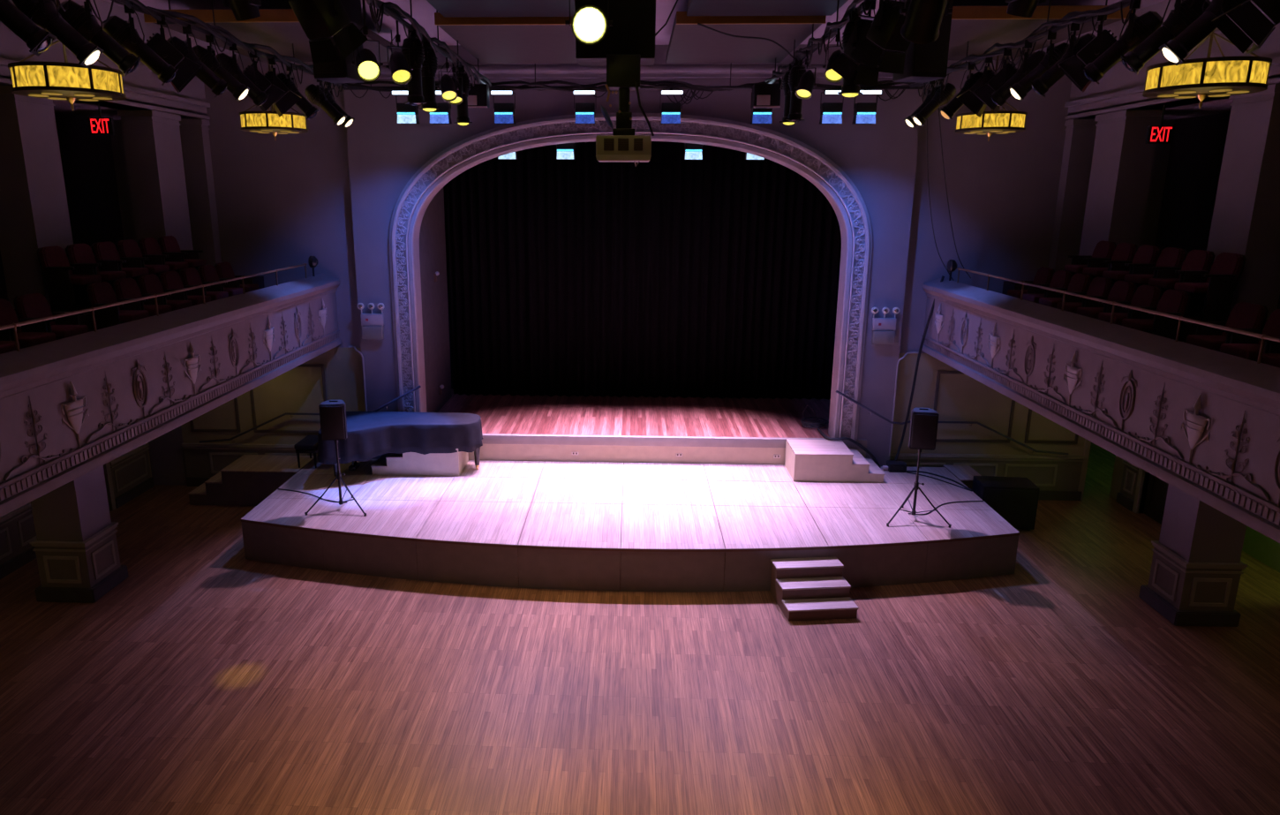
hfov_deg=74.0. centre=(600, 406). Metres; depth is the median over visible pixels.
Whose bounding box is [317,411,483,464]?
piano cover
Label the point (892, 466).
cable box
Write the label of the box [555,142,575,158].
light
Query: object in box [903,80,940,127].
spotlight
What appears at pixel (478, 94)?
box
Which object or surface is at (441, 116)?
light
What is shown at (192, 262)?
seat cushion
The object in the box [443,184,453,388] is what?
wall
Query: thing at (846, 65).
light
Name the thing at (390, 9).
pipe
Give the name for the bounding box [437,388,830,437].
floor
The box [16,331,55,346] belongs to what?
seat cushion
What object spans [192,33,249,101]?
spotlight
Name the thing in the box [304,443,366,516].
speaker stand
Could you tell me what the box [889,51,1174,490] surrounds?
wall
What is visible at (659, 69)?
crown molding
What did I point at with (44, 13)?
spotlight
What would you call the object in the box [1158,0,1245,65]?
spotlight
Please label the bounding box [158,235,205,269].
seat
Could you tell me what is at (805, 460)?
steps
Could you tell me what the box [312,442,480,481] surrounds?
grand piano
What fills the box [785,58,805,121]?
spotlight
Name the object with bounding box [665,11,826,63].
ceiling panel
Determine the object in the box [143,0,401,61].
ceiling panel
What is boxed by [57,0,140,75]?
spotlight
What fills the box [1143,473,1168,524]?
door
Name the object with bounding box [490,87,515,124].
light
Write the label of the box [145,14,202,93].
light
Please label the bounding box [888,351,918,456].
conduit
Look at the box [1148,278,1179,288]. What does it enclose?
seat cushion
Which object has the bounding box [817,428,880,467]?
cable
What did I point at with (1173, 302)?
seat
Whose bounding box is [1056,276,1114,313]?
seat
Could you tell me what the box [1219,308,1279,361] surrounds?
seat
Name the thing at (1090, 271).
seat cushion
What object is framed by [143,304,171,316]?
seat cushion
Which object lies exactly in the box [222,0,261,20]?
head
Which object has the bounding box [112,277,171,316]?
seat
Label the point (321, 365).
trim
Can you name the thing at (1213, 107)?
beam
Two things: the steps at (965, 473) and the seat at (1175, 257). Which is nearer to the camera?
the seat at (1175, 257)
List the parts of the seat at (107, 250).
backrest, armrest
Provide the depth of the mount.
7.49 m
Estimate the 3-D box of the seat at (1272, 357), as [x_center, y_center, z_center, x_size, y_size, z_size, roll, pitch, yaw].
[7.297,-0.487,8.802,0.600,0.880,0.584,1,14,2]
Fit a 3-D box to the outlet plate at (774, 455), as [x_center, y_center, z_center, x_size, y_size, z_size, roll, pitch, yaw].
[3.627,1.016,17.407,0.140,0.070,0.016,1,14,2]
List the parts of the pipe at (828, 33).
hanger rod, hanger rod, hanger rod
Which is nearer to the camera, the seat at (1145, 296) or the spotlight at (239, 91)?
the spotlight at (239, 91)
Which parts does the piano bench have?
leg, seat, leg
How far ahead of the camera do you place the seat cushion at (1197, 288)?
11.24 m
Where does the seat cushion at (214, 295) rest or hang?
on the seat at (190, 275)
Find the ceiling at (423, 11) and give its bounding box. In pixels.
[104,0,1164,45]
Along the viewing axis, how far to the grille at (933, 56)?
8.37 m
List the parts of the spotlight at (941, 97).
colour frame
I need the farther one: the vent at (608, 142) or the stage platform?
the stage platform
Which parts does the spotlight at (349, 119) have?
colour frame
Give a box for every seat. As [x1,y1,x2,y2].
[0,298,55,347]
[0,327,20,353]
[13,292,88,339]
[37,245,101,311]
[65,243,126,287]
[85,281,149,329]
[91,240,149,284]
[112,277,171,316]
[115,239,169,277]
[136,273,192,310]
[137,237,188,273]
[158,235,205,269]
[158,270,210,305]
[179,267,228,301]
[196,263,243,296]
[214,261,259,292]
[1007,266,1054,298]
[1022,270,1072,303]
[1039,272,1091,308]
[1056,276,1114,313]
[1064,240,1116,275]
[1076,280,1136,319]
[1082,242,1137,279]
[1098,284,1162,325]
[1102,244,1160,284]
[1121,288,1190,339]
[1124,247,1186,289]
[1148,249,1214,297]
[1174,252,1246,322]
[1186,301,1268,352]
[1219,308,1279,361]
[1260,339,1279,367]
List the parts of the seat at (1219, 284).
armrest, armrest, backrest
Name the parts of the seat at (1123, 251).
armrest, backrest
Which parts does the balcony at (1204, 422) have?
moulding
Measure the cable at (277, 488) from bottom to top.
0.022 m
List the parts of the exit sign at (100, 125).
hanger rod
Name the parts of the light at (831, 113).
barn door, barn door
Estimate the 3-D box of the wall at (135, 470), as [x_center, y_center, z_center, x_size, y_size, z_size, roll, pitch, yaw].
[-10.133,-0.181,7.726,0.270,8.750,20.300,1,14,2]
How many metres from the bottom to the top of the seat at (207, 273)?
0.880 m
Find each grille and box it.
[314,34,343,73]
[319,406,345,438]
[911,414,937,448]
[914,0,952,72]
[984,489,1038,527]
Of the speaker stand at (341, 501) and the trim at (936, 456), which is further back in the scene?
the trim at (936, 456)
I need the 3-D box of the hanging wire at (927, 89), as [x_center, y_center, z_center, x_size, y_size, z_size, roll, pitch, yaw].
[6.042,-3.883,15.266,1.711,3.308,0.214,-12,19,-41]
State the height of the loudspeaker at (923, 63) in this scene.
1.550 m
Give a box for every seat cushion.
[0,340,20,353]
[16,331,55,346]
[51,324,88,338]
[69,274,101,285]
[97,271,126,280]
[119,309,149,322]
[121,267,149,277]
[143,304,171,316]
[144,264,169,273]
[165,261,188,270]
[166,300,192,310]
[183,258,205,267]
[187,294,210,305]
[206,291,228,301]
[223,287,243,296]
[240,284,259,292]
[1007,289,1027,298]
[1022,293,1044,302]
[1039,297,1061,307]
[1056,301,1082,312]
[1064,264,1087,272]
[1076,307,1103,317]
[1082,267,1107,276]
[1098,312,1127,323]
[1102,271,1129,279]
[1121,318,1153,331]
[1124,274,1152,284]
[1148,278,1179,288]
[1174,282,1208,293]
[1186,334,1226,349]
[1219,343,1264,359]
[1260,353,1279,367]
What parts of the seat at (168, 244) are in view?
backrest, armrest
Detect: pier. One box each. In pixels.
[29,465,127,602]
[1138,483,1247,626]
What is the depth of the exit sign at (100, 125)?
13.60 m
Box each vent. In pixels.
[603,137,614,150]
[617,137,628,150]
[633,137,642,150]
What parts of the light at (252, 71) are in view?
barn door, barn door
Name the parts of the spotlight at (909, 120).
colour frame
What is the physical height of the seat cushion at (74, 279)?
0.110 m
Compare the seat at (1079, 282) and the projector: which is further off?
the seat at (1079, 282)
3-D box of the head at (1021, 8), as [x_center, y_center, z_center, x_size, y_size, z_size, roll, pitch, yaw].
[4.539,-4.533,9.018,0.400,0.751,0.370,-4,15,-17]
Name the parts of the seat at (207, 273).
backrest, armrest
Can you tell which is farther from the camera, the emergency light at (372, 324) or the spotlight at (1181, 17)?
the emergency light at (372, 324)
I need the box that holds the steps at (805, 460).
[784,439,885,482]
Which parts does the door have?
panel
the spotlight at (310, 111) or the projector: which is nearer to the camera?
the projector
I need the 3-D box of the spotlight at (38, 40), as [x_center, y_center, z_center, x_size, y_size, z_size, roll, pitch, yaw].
[-4.802,-3.258,6.824,0.644,0.777,0.360,-4,15,-17]
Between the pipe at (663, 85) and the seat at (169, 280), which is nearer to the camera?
the seat at (169, 280)
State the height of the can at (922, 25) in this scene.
0.697 m
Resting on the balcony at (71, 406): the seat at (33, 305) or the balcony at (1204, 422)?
the seat at (33, 305)
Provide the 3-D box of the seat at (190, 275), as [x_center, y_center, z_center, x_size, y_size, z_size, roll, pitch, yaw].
[-6.620,-1.881,14.209,0.600,0.880,0.584,1,14,2]
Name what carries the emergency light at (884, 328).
attached to the wall at (879, 158)
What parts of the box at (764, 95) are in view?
label plate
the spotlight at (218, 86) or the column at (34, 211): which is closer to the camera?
the spotlight at (218, 86)
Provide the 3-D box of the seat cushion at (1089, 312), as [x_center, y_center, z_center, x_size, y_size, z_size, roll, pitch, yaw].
[7.353,-1.388,12.525,0.420,0.110,0.460,1,14,2]
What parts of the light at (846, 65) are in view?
barn door, barn door, tilt knob, barn door, barn door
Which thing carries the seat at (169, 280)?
on the balcony at (71, 406)
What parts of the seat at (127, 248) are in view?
backrest, armrest, armrest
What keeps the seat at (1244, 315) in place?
on the balcony at (1204, 422)
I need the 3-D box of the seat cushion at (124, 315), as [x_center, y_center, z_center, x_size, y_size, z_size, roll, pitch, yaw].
[-6.623,-1.266,11.845,0.420,0.110,0.460,1,14,2]
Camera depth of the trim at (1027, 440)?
17.29 m
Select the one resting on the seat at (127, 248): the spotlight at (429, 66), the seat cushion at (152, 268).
the seat cushion at (152, 268)
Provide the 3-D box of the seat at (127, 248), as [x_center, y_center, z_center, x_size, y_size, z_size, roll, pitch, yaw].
[-7.355,-2.247,13.682,0.600,0.880,0.584,1,14,2]
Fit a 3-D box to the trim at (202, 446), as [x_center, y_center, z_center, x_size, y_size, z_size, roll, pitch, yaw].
[-6.894,1.121,18.044,3.970,0.660,0.070,1,14,2]
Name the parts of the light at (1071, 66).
barn door, barn door, barn door, barn door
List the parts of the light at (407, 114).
barn door, barn door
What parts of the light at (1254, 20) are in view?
barn door, barn door, barn door, barn door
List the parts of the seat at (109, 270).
backrest, armrest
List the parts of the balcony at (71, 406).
moulding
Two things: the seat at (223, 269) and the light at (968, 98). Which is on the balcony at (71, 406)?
the seat at (223, 269)
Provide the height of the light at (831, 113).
0.619 m
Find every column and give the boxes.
[0,85,75,308]
[117,109,193,250]
[179,118,222,266]
[1048,119,1097,271]
[1078,109,1162,255]
[1202,83,1279,319]
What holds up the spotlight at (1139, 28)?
hanging from the pipe at (1090, 15)
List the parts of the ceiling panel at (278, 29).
panel, hanger rod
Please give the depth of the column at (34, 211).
11.79 m
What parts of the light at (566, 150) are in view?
barn door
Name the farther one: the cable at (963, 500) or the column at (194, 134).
the column at (194, 134)
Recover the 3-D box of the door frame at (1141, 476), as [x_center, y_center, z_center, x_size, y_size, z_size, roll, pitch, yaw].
[10.728,1.412,14.652,0.300,2.450,4.190,1,14,2]
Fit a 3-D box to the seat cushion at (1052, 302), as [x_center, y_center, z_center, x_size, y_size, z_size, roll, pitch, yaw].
[7.400,-1.683,13.708,0.420,0.110,0.460,1,14,2]
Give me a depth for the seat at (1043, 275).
14.80 m
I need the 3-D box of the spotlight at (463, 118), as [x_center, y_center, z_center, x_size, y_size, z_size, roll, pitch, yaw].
[-2.093,-4.704,12.833,0.274,0.857,0.360,-6,15,-24]
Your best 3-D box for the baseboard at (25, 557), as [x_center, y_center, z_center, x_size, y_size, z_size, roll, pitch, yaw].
[-10.004,4.016,8.569,0.070,0.200,19.920,1,14,2]
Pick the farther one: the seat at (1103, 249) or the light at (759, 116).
the light at (759, 116)
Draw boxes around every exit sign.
[88,103,114,135]
[1144,105,1174,143]
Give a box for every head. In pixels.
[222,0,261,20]
[1005,0,1046,17]
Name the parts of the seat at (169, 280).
backrest, armrest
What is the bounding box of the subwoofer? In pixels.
[971,475,1039,530]
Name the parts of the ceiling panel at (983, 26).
panel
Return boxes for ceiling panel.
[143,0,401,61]
[426,0,575,17]
[434,12,578,63]
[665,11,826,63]
[686,0,848,15]
[948,0,1133,60]
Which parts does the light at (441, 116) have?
barn door, barn door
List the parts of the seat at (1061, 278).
armrest, backrest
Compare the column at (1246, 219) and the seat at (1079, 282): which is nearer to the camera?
the column at (1246, 219)
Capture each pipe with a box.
[57,0,347,97]
[343,62,924,105]
[365,0,491,86]
[764,0,896,89]
[909,0,1195,97]
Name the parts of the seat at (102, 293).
backrest, armrest, armrest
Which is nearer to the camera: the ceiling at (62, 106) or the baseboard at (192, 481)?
the ceiling at (62, 106)
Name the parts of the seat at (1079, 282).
armrest, backrest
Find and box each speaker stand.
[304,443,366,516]
[886,451,951,527]
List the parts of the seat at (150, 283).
backrest, armrest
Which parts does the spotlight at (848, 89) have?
colour frame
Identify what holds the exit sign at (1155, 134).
hanging from the beam
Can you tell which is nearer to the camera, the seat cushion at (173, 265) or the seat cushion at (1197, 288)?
the seat cushion at (1197, 288)
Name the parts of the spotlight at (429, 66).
colour frame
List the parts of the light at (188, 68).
barn door, barn door, barn door, barn door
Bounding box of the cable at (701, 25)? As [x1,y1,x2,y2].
[697,22,795,59]
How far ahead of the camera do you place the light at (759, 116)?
15.19 m
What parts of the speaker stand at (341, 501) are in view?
leg, leg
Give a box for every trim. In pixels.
[0,443,149,559]
[181,443,317,473]
[189,363,326,433]
[389,112,872,440]
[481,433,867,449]
[889,452,1087,486]
[933,370,1078,444]
[1121,459,1138,494]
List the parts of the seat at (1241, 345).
armrest, backrest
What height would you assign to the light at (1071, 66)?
0.788 m
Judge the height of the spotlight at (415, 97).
0.857 m
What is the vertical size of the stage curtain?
7.290 m
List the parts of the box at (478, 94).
label plate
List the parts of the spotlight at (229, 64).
colour frame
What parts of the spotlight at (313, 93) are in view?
colour frame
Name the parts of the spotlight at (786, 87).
colour frame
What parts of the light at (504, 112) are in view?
barn door, barn door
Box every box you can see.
[467,83,489,108]
[751,83,780,107]
[882,460,907,472]
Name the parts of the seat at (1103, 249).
armrest, backrest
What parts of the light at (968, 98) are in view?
barn door, barn door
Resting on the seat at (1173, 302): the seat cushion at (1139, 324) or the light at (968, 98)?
the seat cushion at (1139, 324)
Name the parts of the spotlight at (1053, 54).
colour frame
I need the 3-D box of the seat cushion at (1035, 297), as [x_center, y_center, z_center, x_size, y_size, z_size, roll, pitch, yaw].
[7.423,-1.830,14.299,0.420,0.110,0.460,1,14,2]
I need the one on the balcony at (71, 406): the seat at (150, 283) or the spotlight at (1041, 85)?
the seat at (150, 283)
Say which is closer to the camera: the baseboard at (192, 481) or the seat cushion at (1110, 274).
the seat cushion at (1110, 274)
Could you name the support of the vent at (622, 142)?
attached to the projector
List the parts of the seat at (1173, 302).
armrest, armrest, backrest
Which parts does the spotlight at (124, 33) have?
colour frame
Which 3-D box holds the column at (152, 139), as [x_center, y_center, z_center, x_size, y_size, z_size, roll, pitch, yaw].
[-7.943,-3.740,15.314,0.604,2.985,0.952,1,14,2]
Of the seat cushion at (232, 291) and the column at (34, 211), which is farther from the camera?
the seat cushion at (232, 291)
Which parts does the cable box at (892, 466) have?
socket plate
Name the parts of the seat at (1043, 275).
armrest, backrest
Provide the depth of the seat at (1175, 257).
12.48 m
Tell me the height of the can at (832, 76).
0.580 m
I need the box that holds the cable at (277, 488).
[277,488,347,503]
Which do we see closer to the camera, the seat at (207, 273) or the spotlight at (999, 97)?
the spotlight at (999, 97)
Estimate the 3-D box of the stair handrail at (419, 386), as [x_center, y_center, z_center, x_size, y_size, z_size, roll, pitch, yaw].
[-6.039,0.142,17.667,4.839,1.354,0.312,2,14,5]
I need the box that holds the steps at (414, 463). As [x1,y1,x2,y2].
[370,448,468,475]
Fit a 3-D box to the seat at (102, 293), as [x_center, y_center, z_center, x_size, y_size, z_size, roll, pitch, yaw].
[-6.713,-1.292,11.842,0.600,0.880,0.584,1,14,2]
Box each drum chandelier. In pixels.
[7,0,126,111]
[239,59,308,140]
[954,55,1027,141]
[1142,30,1272,108]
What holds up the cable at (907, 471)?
on the stage platform
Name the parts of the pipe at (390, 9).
hanger rod, hanger rod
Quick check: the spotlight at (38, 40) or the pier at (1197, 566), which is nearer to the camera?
the spotlight at (38, 40)
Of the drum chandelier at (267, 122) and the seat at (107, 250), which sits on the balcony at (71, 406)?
the seat at (107, 250)
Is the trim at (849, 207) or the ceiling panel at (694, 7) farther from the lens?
the trim at (849, 207)
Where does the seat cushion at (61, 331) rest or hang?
on the seat at (33, 305)
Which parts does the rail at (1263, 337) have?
post, post, post, post, post, post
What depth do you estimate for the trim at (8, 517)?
14.55 m
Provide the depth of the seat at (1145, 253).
13.07 m
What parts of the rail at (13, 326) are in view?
post, post, post, post, post, post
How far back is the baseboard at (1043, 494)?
17.56 m
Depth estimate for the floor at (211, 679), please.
10.69 m
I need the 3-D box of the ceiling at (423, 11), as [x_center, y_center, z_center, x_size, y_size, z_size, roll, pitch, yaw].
[0.191,-4.407,6.321,21.000,0.200,20.400,1,14,2]
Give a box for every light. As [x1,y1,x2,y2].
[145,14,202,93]
[243,49,285,112]
[263,56,301,117]
[288,0,367,63]
[356,302,384,338]
[391,87,419,124]
[429,87,451,124]
[433,271,439,281]
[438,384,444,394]
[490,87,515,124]
[498,151,517,158]
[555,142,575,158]
[572,89,596,124]
[659,87,683,124]
[683,143,703,159]
[745,152,764,159]
[750,92,773,124]
[819,89,843,124]
[829,0,882,85]
[850,0,911,74]
[851,87,882,124]
[871,307,899,344]
[956,57,996,117]
[972,47,1016,112]
[1057,14,1117,92]
[1211,0,1279,54]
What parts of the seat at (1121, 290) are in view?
armrest, backrest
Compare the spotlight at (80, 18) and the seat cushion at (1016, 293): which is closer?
the spotlight at (80, 18)
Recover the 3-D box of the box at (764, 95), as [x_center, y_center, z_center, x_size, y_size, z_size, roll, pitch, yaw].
[2.790,-5.212,14.262,0.440,0.380,0.292,1,14,2]
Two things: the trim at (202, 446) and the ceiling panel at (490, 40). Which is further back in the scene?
the trim at (202, 446)
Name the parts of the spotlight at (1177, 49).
colour frame, tilt knob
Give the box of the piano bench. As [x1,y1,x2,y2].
[293,434,317,467]
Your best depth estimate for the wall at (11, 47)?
13.92 m
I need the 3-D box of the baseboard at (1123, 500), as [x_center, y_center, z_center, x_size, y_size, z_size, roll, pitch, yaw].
[10.311,4.267,7.835,0.070,0.200,19.920,1,14,2]
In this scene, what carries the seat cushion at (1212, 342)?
on the seat at (1244, 315)
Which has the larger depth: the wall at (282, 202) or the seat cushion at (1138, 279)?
the wall at (282, 202)
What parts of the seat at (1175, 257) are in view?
armrest, backrest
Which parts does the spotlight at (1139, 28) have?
colour frame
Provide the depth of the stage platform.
14.25 m
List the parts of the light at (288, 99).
barn door, barn door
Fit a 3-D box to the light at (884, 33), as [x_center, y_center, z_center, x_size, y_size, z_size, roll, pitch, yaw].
[2.599,-3.427,7.652,0.420,0.799,0.533,-8,16,-30]
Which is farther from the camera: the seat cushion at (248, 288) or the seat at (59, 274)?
the seat cushion at (248, 288)
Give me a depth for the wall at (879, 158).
16.24 m
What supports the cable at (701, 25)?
attached to the pipe at (828, 33)
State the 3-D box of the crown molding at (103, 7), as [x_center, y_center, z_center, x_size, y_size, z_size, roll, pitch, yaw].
[-7.608,-3.749,6.574,0.750,1.250,19.980,1,14,2]
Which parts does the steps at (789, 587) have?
panel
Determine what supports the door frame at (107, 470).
attached to the wall at (135, 470)
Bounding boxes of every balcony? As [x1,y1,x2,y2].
[0,273,341,517]
[921,277,1279,542]
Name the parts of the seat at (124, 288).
backrest, armrest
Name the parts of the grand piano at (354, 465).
leg, leg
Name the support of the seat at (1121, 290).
on the balcony at (1204, 422)
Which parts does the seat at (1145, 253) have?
armrest, armrest, backrest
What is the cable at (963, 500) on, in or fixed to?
on the stage platform
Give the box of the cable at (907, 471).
[906,471,969,489]
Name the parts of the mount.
dish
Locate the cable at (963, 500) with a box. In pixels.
[908,500,983,514]
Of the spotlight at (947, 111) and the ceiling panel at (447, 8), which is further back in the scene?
the spotlight at (947, 111)
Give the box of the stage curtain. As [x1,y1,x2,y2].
[445,141,841,399]
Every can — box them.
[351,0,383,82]
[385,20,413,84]
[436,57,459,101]
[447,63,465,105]
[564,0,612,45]
[795,55,817,99]
[822,28,843,82]
[899,0,952,44]
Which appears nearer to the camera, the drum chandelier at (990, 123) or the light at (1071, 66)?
the light at (1071, 66)
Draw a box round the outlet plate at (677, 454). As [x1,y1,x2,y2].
[675,452,682,456]
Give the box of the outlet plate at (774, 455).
[773,454,780,458]
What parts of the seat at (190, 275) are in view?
backrest, armrest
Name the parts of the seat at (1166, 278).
armrest, armrest, backrest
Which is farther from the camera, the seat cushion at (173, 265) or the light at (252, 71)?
the seat cushion at (173, 265)
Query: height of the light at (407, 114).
0.619 m
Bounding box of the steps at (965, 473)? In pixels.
[942,465,981,489]
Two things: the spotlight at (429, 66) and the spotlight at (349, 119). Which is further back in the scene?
the spotlight at (349, 119)
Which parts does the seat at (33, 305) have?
backrest, armrest, armrest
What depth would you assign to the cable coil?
18.19 m
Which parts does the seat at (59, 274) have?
backrest, armrest, armrest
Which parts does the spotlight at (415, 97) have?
colour frame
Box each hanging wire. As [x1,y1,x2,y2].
[926,89,953,280]
[938,107,971,278]
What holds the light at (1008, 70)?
hanging from the pipe at (1090, 15)
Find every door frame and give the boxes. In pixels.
[103,461,116,510]
[1132,467,1149,513]
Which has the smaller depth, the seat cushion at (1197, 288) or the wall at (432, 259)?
the seat cushion at (1197, 288)
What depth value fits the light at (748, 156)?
16.84 m
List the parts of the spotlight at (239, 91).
colour frame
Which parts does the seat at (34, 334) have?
backrest, armrest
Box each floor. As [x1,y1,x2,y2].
[0,442,1279,814]
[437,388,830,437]
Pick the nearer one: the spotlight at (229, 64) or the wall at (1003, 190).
the spotlight at (229, 64)
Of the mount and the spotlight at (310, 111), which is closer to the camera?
the mount
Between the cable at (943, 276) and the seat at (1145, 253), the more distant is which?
the cable at (943, 276)
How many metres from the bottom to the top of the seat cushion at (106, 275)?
0.110 m
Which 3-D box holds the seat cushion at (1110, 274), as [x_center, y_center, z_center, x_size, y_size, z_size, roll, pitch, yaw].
[8.104,-2.031,13.129,0.420,0.110,0.460,1,14,2]
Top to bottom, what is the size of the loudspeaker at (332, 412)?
0.745 m
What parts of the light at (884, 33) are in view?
barn door, barn door, tilt knob, barn door, barn door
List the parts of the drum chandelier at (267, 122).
mica panel, mica panel, stem, suspension arm, plate, mica panel, mica panel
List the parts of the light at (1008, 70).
barn door, barn door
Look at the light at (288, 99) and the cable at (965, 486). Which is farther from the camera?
the cable at (965, 486)
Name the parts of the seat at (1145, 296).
armrest, backrest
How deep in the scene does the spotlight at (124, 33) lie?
8.64 m
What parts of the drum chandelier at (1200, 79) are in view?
mica panel, mica panel, plate, stem, suspension arm, mica panel, mica panel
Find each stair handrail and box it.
[199,384,421,443]
[835,390,1069,455]
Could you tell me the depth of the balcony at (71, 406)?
10.32 m
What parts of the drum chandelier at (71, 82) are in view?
mica panel, mica panel, stem, suspension arm, mica panel, plate, mica panel, mica panel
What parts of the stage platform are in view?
fascia panel, deck panel, deck panel, deck panel, fascia panel, deck panel, deck panel, deck panel, fascia panel, deck panel, deck panel, deck panel, fascia panel, deck panel, deck panel, deck panel, deck panel, deck panel, fascia panel, deck panel, deck panel, deck panel, deck panel, fascia panel, deck panel, deck panel, deck panel, fascia panel, deck panel, deck panel, deck panel, fascia panel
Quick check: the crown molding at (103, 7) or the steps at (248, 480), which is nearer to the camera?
the crown molding at (103, 7)
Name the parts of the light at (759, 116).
barn door, barn door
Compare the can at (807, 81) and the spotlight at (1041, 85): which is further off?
the can at (807, 81)
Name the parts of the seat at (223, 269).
backrest, armrest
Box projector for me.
[595,135,651,166]
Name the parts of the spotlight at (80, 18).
colour frame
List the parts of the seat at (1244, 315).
armrest, armrest, backrest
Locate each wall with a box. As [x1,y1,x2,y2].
[0,21,207,119]
[0,112,124,294]
[0,442,151,564]
[110,53,364,485]
[344,77,923,466]
[419,187,451,412]
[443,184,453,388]
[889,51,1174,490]
[1068,22,1279,119]
[1109,455,1148,513]
[1154,112,1279,303]
[1242,525,1279,572]
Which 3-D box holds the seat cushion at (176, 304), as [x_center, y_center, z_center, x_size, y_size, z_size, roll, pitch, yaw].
[-6.577,-1.561,13.028,0.420,0.110,0.460,1,14,2]
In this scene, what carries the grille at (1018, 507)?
attached to the subwoofer
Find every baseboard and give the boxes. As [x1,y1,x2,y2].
[0,477,154,579]
[186,476,210,486]
[1038,489,1081,500]
[1115,492,1134,511]
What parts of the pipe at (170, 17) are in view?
hanger rod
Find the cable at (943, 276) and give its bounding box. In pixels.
[894,275,944,460]
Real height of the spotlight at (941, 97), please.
0.782 m
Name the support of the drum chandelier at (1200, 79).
hanging from the ceiling at (423, 11)
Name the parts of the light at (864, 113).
barn door, barn door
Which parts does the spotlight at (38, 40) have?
colour frame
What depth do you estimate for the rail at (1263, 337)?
9.96 m
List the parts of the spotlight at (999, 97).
colour frame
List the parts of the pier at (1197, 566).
panel frame, cap moulding, panel frame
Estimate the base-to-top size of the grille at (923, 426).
0.570 m
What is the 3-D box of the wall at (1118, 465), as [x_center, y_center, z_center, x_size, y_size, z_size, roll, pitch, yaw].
[10.482,0.075,6.981,0.270,8.750,20.300,1,14,2]
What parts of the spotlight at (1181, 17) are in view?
colour frame, tilt knob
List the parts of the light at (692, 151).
barn door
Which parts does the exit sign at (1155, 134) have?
hanger rod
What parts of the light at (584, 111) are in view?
barn door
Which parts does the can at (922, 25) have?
tilt knob, tilt knob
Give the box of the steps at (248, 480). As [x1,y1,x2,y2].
[188,454,316,505]
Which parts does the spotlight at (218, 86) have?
colour frame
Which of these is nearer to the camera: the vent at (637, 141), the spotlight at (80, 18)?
the vent at (637, 141)
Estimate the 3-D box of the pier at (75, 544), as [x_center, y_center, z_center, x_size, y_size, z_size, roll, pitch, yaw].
[-8.201,1.356,13.107,0.920,3.180,0.920,1,14,2]
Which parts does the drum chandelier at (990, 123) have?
mica panel, mica panel, plate, suspension arm, stem, mica panel, mica panel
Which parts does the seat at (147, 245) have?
backrest, armrest, armrest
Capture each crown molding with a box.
[0,0,239,119]
[377,44,893,78]
[1035,0,1279,120]
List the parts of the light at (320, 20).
barn door, barn door, tilt knob, barn door, barn door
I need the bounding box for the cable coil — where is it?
[800,404,828,428]
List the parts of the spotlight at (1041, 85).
colour frame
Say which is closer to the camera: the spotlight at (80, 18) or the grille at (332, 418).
the spotlight at (80, 18)
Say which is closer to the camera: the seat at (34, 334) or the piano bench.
the seat at (34, 334)
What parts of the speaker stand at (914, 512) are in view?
leg, leg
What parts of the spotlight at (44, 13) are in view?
tilt knob, colour frame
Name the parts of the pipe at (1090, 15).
hanger rod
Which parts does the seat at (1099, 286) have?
armrest, backrest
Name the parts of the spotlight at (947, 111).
colour frame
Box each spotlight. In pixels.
[0,0,57,56]
[11,0,104,67]
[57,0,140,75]
[102,1,178,85]
[166,23,229,97]
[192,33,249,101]
[216,43,269,107]
[276,63,319,120]
[304,79,346,126]
[319,82,354,127]
[400,29,427,105]
[419,41,440,111]
[454,65,472,125]
[779,63,798,125]
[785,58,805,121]
[837,10,863,97]
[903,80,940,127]
[911,78,956,126]
[939,61,984,120]
[989,39,1045,107]
[1008,30,1069,101]
[1029,22,1095,97]
[1081,0,1163,83]
[1120,0,1211,75]
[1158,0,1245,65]
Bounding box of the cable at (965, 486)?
[906,470,972,491]
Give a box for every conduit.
[348,346,367,411]
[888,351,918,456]
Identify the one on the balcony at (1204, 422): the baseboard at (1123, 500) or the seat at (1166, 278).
the seat at (1166, 278)
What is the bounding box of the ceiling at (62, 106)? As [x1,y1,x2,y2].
[0,75,207,119]
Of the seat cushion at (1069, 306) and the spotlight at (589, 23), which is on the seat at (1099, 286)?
the seat cushion at (1069, 306)
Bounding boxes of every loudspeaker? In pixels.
[313,0,365,83]
[318,399,347,443]
[892,0,953,82]
[908,406,939,451]
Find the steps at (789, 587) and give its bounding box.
[770,556,858,621]
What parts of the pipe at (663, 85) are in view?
hanger rod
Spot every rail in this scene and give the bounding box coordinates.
[0,263,308,352]
[956,267,1279,364]
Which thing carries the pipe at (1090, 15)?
hanging from the ceiling at (423, 11)
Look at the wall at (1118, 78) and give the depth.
13.62 m
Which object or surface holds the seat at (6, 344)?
on the balcony at (71, 406)
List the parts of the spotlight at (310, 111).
colour frame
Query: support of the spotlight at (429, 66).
hanging from the pipe at (390, 9)
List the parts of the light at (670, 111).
barn door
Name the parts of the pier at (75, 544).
panel frame, cap moulding, panel frame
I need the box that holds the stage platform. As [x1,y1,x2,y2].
[240,458,1020,591]
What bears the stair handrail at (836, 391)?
attached to the wall at (1003, 190)

